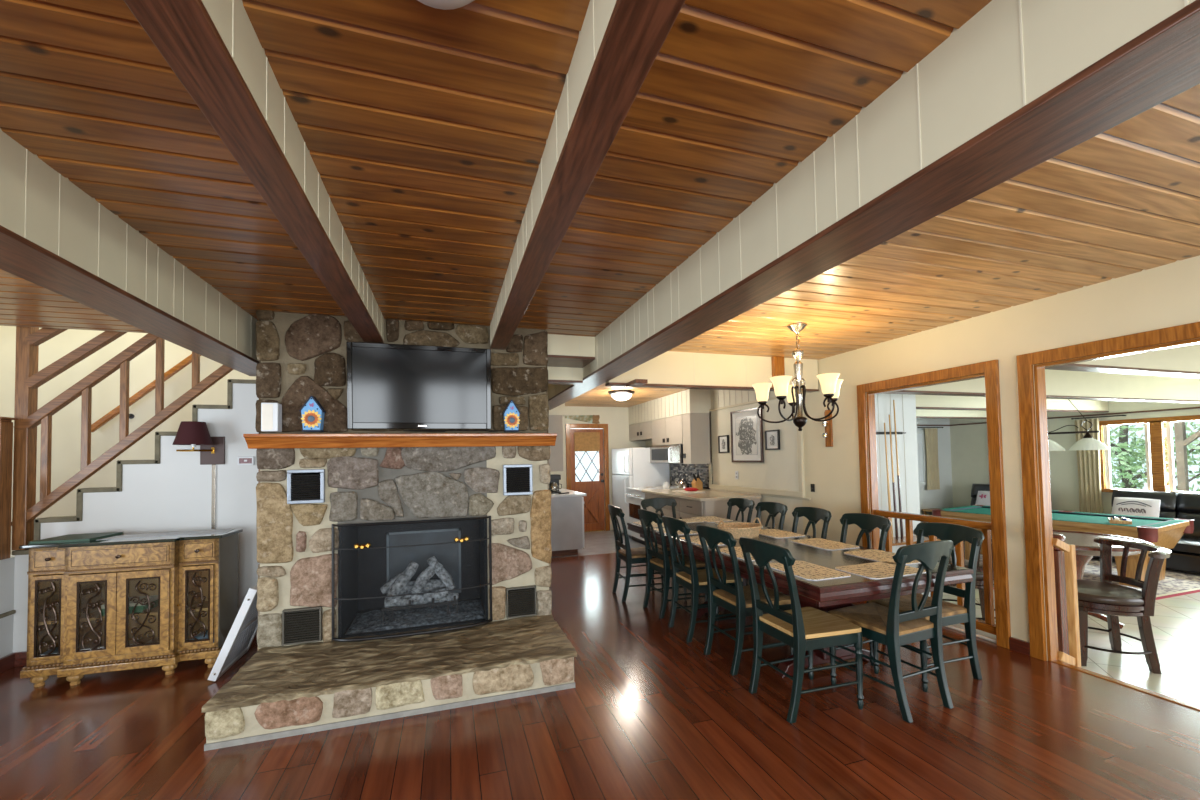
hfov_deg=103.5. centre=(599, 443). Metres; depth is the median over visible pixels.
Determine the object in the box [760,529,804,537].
placemat
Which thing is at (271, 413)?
speaker
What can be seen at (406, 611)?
log
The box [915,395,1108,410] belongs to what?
trim
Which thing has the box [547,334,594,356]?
trim
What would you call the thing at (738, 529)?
wicker basket
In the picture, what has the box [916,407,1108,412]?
trim
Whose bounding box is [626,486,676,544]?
range
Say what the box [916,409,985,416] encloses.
trim
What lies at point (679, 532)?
placemat
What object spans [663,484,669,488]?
pot
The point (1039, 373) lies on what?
trim
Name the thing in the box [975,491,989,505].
cushion
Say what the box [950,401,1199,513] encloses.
wall
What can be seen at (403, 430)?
cable
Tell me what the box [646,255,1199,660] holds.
wall
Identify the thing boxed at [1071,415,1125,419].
curtain rod
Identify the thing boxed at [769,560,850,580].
placemat
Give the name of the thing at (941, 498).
wall
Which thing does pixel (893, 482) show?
pool cue
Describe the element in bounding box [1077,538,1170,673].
stool
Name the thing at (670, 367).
trim
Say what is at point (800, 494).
trim
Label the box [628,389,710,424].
trim
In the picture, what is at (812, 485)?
light switch
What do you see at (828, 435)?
plaque
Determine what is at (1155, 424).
window
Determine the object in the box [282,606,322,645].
vent grille
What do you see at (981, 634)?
trim
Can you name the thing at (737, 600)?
dining chair
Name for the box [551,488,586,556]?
unit
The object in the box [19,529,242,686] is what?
sideboard
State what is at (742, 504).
dining chair
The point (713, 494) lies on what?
countertop
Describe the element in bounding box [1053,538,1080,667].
rail
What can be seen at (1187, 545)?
seat cushion
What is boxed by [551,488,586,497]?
countertop
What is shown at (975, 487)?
cushion
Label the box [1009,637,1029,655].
baseboard
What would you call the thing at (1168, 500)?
cushion
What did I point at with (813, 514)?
dining chair
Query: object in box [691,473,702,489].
knife block
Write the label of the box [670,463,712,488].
backsplash
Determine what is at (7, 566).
wall
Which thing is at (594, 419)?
saw
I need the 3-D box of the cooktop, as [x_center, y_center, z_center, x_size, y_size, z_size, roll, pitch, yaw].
[0.998,0.779,8.235,0.880,0.025,0.750,0,-2,-18]
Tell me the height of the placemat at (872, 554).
0.004 m
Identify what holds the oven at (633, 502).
in the range at (635, 496)
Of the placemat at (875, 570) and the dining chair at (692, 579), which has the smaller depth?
the placemat at (875, 570)
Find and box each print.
[721,439,726,449]
[735,415,757,454]
[768,434,776,445]
[1116,501,1151,506]
[1119,508,1145,512]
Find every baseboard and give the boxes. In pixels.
[0,632,256,672]
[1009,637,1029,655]
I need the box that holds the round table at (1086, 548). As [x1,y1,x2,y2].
[1053,530,1153,628]
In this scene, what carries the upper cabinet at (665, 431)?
attached to the wall at (1168, 295)
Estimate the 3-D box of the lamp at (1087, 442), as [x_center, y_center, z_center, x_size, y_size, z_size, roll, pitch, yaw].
[6.665,-0.419,7.103,0.430,1.055,1.330,0,-2,-34]
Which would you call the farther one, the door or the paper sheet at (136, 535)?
the door
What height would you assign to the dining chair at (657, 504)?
0.960 m
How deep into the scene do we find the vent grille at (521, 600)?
3.68 m
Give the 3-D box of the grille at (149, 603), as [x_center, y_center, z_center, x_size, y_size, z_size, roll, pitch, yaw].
[-3.142,1.159,3.254,0.149,0.439,0.011,-1,-2,-15]
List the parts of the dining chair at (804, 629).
leg, crest rail, rail, leg, seat frame, seat, leg, leg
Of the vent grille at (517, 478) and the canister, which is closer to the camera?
the vent grille at (517, 478)
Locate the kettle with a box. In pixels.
[675,473,689,488]
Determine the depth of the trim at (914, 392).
5.92 m
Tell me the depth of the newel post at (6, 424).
3.43 m
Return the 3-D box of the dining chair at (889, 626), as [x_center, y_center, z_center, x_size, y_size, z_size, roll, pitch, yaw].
[1.734,1.028,2.837,0.464,0.960,0.562,0,-2,-23]
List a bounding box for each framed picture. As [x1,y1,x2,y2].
[718,435,728,452]
[730,407,763,461]
[765,429,779,449]
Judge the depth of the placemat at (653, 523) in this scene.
5.04 m
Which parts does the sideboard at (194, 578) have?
rope moulding, rope moulding, door, grille frame, drawer, grille frame, door, rope moulding, rope moulding, drawer, glass, door, grille frame, grille frame, door, rope moulding, drawer, rope moulding, panel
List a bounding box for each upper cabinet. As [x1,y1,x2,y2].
[548,415,562,470]
[629,421,651,440]
[652,415,682,445]
[682,413,711,463]
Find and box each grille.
[38,582,58,654]
[81,583,103,648]
[130,580,155,643]
[188,572,206,639]
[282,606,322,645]
[287,469,324,503]
[503,464,532,495]
[506,585,536,618]
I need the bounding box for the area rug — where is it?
[940,547,1199,599]
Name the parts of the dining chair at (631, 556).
leg, crest rail, rail, leg, seat frame, seat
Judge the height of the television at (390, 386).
0.602 m
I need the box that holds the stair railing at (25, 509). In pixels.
[11,326,233,549]
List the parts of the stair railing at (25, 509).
post, handrail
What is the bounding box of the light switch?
[811,484,814,491]
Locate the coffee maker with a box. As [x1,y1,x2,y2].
[548,474,561,493]
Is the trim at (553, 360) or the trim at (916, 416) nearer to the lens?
the trim at (553, 360)
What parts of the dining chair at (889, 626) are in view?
leg, leg, seat, seat frame, leg, rail, crest rail, leg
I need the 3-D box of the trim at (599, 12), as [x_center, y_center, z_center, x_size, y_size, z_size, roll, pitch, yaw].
[0.237,-0.969,0.475,0.123,0.182,6.790,0,-2,-18]
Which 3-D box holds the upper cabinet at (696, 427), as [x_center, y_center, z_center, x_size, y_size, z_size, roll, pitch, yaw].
[1.519,-0.078,7.457,0.386,0.790,0.260,0,-2,-18]
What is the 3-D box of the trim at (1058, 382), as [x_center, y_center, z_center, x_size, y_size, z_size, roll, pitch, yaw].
[5.964,-0.786,6.007,6.940,0.390,0.140,0,-2,-18]
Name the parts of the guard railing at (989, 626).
handrail, rail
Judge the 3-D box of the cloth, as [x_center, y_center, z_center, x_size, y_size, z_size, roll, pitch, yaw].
[1.350,0.677,7.006,0.140,0.050,0.200,0,-2,-18]
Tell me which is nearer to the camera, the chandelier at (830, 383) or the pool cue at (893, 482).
the chandelier at (830, 383)
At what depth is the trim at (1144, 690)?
2.88 m
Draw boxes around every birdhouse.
[299,396,326,431]
[502,400,520,431]
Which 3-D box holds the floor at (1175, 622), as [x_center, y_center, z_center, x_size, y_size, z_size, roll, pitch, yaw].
[6.199,1.913,5.278,7.200,0.100,9.600,0,-2,-18]
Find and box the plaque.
[822,410,832,446]
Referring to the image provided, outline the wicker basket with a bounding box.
[717,518,762,538]
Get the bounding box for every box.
[101,595,157,615]
[892,535,939,596]
[1107,517,1131,523]
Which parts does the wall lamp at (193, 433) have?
lamp shade, swing arm, wall plate, cord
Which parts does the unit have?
dishwasher door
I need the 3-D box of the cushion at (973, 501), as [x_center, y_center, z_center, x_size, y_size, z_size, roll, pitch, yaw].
[8.043,1.351,9.796,0.309,0.455,0.655,0,-2,-18]
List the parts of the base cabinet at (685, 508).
drawer, door, drawer, door, door, drawer, panel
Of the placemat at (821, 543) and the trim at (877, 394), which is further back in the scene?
the trim at (877, 394)
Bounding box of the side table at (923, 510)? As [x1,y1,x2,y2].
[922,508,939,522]
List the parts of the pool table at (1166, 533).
rail, rail, leg, rail, rail, leg, leg, rail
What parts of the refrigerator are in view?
door, door, handle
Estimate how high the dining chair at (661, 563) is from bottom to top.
0.960 m
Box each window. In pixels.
[917,430,926,485]
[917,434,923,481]
[1099,415,1199,492]
[1104,422,1175,490]
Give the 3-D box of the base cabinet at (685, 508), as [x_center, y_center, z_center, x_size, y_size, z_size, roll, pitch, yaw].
[1.412,1.200,6.962,0.876,0.888,1.865,0,-2,-18]
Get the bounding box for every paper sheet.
[98,533,163,539]
[192,529,232,534]
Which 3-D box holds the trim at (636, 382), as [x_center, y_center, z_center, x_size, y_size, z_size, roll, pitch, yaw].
[0.341,-0.565,4.423,0.120,0.035,0.250,0,-2,-18]
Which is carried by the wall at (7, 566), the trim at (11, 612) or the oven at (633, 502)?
the trim at (11, 612)
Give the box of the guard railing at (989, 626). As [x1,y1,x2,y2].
[875,510,995,634]
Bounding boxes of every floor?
[0,530,1199,799]
[942,587,1199,705]
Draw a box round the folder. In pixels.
[28,532,122,544]
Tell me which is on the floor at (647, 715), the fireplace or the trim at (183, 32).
the fireplace
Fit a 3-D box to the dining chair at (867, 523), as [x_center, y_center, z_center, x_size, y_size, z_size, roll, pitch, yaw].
[1.936,1.053,3.755,0.562,0.960,0.464,0,-2,-18]
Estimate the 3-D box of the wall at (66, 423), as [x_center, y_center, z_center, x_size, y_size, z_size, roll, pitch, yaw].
[-3.663,-0.775,5.013,5.500,5.100,0.120,0,-2,-18]
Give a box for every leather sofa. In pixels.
[943,484,1051,508]
[1093,490,1199,572]
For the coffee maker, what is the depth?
7.32 m
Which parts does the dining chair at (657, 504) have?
crest rail, seat, leg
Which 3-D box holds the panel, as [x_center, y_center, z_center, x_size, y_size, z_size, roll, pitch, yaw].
[-2.573,1.302,3.466,0.281,0.600,0.561,0,-2,-18]
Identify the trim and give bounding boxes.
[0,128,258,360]
[0,225,258,375]
[0,610,15,618]
[12,379,255,554]
[123,0,383,342]
[201,0,383,339]
[490,0,616,345]
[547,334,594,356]
[547,355,594,367]
[547,366,582,380]
[548,379,582,384]
[548,403,564,415]
[565,424,609,530]
[605,351,817,388]
[605,382,818,392]
[626,379,647,386]
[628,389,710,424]
[709,396,809,499]
[713,390,769,408]
[771,356,784,388]
[857,359,1010,648]
[866,393,996,642]
[868,373,984,394]
[877,394,906,505]
[882,390,1199,403]
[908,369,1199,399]
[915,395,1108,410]
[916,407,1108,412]
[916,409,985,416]
[916,416,986,418]
[917,407,1199,425]
[946,624,995,642]
[1016,322,1199,660]
[1034,365,1058,660]
[1037,338,1199,367]
[1045,364,1199,378]
[1051,660,1199,710]
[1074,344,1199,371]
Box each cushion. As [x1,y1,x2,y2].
[970,497,976,505]
[971,484,989,497]
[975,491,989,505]
[1111,497,1159,516]
[1112,490,1177,511]
[1159,510,1177,518]
[1169,536,1199,554]
[1177,492,1199,512]
[1177,511,1199,537]
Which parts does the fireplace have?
firebox frame, firebox plate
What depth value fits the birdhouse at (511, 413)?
3.60 m
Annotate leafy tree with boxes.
[1109,421,1199,491]
[1173,421,1199,491]
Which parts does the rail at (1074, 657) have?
rail, rail, post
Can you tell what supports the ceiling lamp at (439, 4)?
attached to the ceiling
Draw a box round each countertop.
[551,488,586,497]
[642,488,760,500]
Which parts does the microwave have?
door, control panel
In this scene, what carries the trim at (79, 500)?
attached to the wall at (174, 494)
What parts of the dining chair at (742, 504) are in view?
leg, crest rail, leg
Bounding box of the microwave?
[650,444,682,462]
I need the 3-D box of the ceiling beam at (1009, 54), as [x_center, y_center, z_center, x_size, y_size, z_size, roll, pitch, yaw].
[0.659,-0.854,2.292,0.243,0.313,10.000,0,-2,-18]
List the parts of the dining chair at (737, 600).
leg, crest rail, rail, leg, seat frame, seat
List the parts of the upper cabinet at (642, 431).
door, door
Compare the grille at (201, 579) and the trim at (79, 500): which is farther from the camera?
the trim at (79, 500)
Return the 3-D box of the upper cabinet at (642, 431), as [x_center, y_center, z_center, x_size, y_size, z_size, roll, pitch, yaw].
[0.938,-0.241,9.265,0.386,0.330,1.135,0,-2,-18]
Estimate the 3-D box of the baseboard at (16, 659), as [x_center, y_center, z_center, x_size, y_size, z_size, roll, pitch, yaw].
[-3.043,1.536,2.487,1.840,0.100,2.700,0,-2,-18]
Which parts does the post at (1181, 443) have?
post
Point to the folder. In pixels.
(88, 537)
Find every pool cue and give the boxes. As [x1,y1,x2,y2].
[884,422,893,539]
[889,413,898,538]
[893,399,903,538]
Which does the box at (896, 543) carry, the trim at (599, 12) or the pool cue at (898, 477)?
the pool cue at (898, 477)
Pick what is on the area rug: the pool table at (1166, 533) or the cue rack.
the pool table at (1166, 533)
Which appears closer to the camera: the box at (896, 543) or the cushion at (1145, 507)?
the box at (896, 543)
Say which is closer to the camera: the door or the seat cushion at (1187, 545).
the seat cushion at (1187, 545)
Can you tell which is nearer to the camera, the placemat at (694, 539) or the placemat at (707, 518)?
the placemat at (694, 539)
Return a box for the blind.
[574,432,599,450]
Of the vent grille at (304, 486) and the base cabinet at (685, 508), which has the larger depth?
the base cabinet at (685, 508)
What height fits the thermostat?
0.072 m
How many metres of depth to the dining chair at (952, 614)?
3.02 m
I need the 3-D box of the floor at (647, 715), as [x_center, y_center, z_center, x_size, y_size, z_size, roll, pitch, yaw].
[-1.203,1.622,2.811,8.600,0.120,12.400,0,-2,-18]
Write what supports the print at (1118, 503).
attached to the cushion at (1145, 507)
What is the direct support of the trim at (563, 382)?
attached to the trim at (554, 373)
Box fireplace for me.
[202,310,576,750]
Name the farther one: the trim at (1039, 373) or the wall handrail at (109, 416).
the wall handrail at (109, 416)
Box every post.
[0,417,17,559]
[1053,534,1068,654]
[1174,421,1199,490]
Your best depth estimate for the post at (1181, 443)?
8.24 m
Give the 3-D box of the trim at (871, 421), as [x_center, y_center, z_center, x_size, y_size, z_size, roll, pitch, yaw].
[2.850,0.502,4.120,0.084,2.050,1.102,0,-2,-18]
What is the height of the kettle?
0.258 m
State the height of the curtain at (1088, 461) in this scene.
2.330 m
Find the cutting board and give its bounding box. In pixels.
[672,490,704,493]
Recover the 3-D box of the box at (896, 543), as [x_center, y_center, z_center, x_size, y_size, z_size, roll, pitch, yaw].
[3.549,1.529,5.591,0.990,0.785,0.306,0,-2,-18]
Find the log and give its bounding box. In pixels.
[345,556,484,634]
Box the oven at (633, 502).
[627,496,643,521]
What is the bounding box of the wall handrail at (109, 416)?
[91,354,200,432]
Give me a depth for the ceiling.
1.70 m
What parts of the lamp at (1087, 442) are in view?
lamp shade, lamp shade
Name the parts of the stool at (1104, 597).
leg, post, seat, seat, leg, rail, crest rail, leg, post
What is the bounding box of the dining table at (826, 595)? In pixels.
[627,517,973,677]
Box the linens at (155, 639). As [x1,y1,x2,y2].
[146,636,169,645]
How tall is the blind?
0.380 m
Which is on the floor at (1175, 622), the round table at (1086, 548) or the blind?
the round table at (1086, 548)
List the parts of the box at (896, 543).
lid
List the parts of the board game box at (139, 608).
lid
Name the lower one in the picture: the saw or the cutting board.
the cutting board
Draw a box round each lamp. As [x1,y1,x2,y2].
[172,421,224,528]
[417,0,473,9]
[608,390,634,400]
[1048,399,1109,450]
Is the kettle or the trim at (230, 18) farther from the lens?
the kettle
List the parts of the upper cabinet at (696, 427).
door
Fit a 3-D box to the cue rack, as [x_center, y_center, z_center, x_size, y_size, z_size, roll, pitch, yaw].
[3.469,-0.128,5.743,0.556,0.030,0.093,0,-2,-18]
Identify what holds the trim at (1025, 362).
attached to the wall at (1168, 295)
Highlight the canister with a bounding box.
[663,481,669,488]
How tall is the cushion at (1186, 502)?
0.325 m
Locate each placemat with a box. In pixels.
[633,521,663,527]
[653,528,697,534]
[679,518,703,522]
[680,536,724,545]
[692,516,732,521]
[715,547,754,560]
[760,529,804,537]
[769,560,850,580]
[791,538,859,549]
[835,561,925,578]
[844,549,919,564]
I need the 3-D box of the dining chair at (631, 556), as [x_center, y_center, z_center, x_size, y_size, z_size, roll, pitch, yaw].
[0.391,1.122,5.025,0.562,0.960,0.464,-1,-2,-15]
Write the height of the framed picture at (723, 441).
0.260 m
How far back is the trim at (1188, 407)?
8.30 m
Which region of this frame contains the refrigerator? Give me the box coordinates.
[612,448,669,537]
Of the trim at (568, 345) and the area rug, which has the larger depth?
the area rug
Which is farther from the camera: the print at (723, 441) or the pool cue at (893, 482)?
the print at (723, 441)
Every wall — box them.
[0,326,255,554]
[0,555,14,657]
[13,383,259,652]
[550,406,645,531]
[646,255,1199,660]
[875,394,919,536]
[916,418,952,522]
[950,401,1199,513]
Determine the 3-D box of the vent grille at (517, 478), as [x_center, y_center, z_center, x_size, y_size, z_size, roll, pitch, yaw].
[-0.646,0.282,3.714,0.225,0.237,0.056,0,-2,-18]
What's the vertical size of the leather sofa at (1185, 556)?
1.092 m
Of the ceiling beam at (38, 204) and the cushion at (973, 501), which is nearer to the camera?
the ceiling beam at (38, 204)
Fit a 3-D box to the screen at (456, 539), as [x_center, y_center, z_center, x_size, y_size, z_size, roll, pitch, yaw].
[-1.319,0.950,3.376,1.083,0.798,0.140,0,-2,-18]
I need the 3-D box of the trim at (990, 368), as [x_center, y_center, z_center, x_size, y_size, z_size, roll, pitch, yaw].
[2.794,0.460,4.104,0.030,2.135,1.270,0,-2,-18]
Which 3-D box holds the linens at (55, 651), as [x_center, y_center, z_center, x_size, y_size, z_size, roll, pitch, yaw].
[-3.740,1.447,3.268,0.170,0.050,0.200,0,-2,-18]
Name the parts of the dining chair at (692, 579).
leg, crest rail, rail, leg, seat frame, seat, leg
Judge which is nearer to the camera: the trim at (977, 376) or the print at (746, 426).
the trim at (977, 376)
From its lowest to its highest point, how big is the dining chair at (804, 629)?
0.960 m
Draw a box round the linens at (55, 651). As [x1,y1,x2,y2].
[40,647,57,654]
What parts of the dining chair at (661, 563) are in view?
leg, crest rail, rail, leg, seat frame, seat, leg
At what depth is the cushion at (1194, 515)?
7.04 m
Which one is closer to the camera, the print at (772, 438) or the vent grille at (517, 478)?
the vent grille at (517, 478)
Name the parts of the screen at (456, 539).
rail, rod, rod, rail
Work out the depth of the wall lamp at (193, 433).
3.86 m
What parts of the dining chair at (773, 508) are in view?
leg, crest rail, leg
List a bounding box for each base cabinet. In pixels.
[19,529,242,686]
[645,493,760,554]
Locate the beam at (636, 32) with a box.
[490,0,684,349]
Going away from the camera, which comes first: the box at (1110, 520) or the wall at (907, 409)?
the wall at (907, 409)
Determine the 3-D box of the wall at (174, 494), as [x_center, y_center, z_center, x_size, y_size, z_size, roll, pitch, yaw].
[-3.339,0.335,3.919,2.170,2.600,0.120,0,-2,-18]
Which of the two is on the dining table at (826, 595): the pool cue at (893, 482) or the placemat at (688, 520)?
the placemat at (688, 520)
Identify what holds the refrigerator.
on the floor at (647, 715)
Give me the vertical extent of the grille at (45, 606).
0.482 m
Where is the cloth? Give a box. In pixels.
[684,488,698,490]
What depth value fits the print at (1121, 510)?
7.50 m
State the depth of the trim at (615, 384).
4.78 m
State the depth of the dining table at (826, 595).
3.07 m
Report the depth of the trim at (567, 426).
9.52 m
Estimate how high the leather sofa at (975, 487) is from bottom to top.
1.092 m
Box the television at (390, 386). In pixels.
[346,342,490,428]
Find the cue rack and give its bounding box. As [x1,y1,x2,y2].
[876,432,905,434]
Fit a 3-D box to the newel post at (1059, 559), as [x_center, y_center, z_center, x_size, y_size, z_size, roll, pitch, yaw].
[3.445,1.271,3.568,0.132,1.178,0.132,0,-2,-18]
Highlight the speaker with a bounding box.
[261,403,281,431]
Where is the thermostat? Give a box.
[237,456,253,464]
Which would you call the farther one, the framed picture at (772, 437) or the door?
the door
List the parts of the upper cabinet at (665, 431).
door, door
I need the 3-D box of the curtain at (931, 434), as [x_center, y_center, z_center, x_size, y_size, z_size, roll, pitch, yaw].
[7.433,0.341,10.590,0.380,1.370,0.040,0,-2,-18]
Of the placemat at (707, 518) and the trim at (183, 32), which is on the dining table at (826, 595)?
the placemat at (707, 518)
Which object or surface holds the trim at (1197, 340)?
attached to the wall at (1168, 295)
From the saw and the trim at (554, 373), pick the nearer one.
the trim at (554, 373)
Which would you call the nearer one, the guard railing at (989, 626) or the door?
the guard railing at (989, 626)
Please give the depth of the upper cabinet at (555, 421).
7.15 m
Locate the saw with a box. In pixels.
[565,415,599,423]
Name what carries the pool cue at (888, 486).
on the box at (896, 543)
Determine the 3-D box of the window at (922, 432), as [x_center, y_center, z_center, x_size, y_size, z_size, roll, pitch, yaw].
[6.873,0.318,10.471,0.880,1.230,0.040,0,-2,-18]
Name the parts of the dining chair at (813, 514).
leg, crest rail, leg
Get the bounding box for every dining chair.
[608,505,662,601]
[638,509,707,618]
[641,498,680,587]
[662,516,742,642]
[696,525,792,675]
[726,498,754,584]
[739,537,863,722]
[745,502,787,587]
[757,507,831,594]
[828,540,953,722]
[840,513,890,605]
[867,522,984,691]
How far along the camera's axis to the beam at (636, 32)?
1.23 m
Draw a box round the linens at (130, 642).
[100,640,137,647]
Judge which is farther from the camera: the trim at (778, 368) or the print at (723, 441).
the print at (723, 441)
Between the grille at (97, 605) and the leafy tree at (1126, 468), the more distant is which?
the leafy tree at (1126, 468)
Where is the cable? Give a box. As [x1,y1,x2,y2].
[403,430,497,431]
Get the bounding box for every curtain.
[924,428,939,489]
[1074,419,1102,513]
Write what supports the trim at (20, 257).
attached to the wall at (174, 494)
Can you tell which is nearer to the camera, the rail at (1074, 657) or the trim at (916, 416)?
the rail at (1074, 657)
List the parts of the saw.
handle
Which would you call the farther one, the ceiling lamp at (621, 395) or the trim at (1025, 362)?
the ceiling lamp at (621, 395)
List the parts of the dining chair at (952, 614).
leg, seat, leg, leg, crest rail, rail, seat frame, leg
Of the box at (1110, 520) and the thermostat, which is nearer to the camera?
the thermostat
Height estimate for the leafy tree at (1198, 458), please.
5.362 m
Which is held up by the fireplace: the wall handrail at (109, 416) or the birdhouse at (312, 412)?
the birdhouse at (312, 412)
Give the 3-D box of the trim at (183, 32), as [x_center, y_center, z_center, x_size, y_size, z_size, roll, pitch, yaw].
[-0.599,-0.856,0.202,0.128,0.021,6.790,0,-2,-18]
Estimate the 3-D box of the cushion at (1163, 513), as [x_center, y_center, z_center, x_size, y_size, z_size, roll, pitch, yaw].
[8.742,1.269,7.614,0.309,0.455,0.740,0,-2,-18]
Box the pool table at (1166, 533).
[931,505,1193,587]
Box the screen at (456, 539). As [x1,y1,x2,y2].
[332,516,491,641]
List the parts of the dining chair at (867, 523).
leg, crest rail, leg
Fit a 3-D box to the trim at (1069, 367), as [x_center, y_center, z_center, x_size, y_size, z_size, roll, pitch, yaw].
[6.407,-0.633,4.631,6.940,0.021,0.148,0,-2,-18]
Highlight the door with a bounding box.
[570,429,604,531]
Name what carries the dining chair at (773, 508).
on the floor at (647, 715)
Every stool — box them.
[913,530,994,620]
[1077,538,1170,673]
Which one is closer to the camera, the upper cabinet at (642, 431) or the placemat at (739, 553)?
the placemat at (739, 553)
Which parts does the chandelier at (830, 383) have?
lamp shade, arm, lamp shade, arm, lamp shade, stem, arm, arm, lamp shade, lamp shade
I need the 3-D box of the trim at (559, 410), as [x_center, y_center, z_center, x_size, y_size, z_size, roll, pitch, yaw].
[-1.566,-0.580,7.977,1.500,0.377,2.098,0,-2,-18]
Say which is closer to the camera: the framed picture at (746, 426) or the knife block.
the framed picture at (746, 426)
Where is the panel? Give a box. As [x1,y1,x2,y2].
[207,586,257,680]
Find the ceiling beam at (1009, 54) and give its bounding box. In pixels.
[548,0,1194,398]
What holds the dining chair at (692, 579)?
on the floor at (647, 715)
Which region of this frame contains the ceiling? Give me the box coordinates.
[0,0,1199,406]
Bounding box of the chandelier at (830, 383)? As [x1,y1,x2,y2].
[752,322,842,430]
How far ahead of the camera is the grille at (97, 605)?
3.18 m
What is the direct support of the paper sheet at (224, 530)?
on the sideboard at (194, 578)
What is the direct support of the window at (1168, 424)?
in the wall at (969, 443)
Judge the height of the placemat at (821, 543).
0.004 m
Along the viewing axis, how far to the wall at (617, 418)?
9.62 m
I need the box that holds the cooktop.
[626,486,676,490]

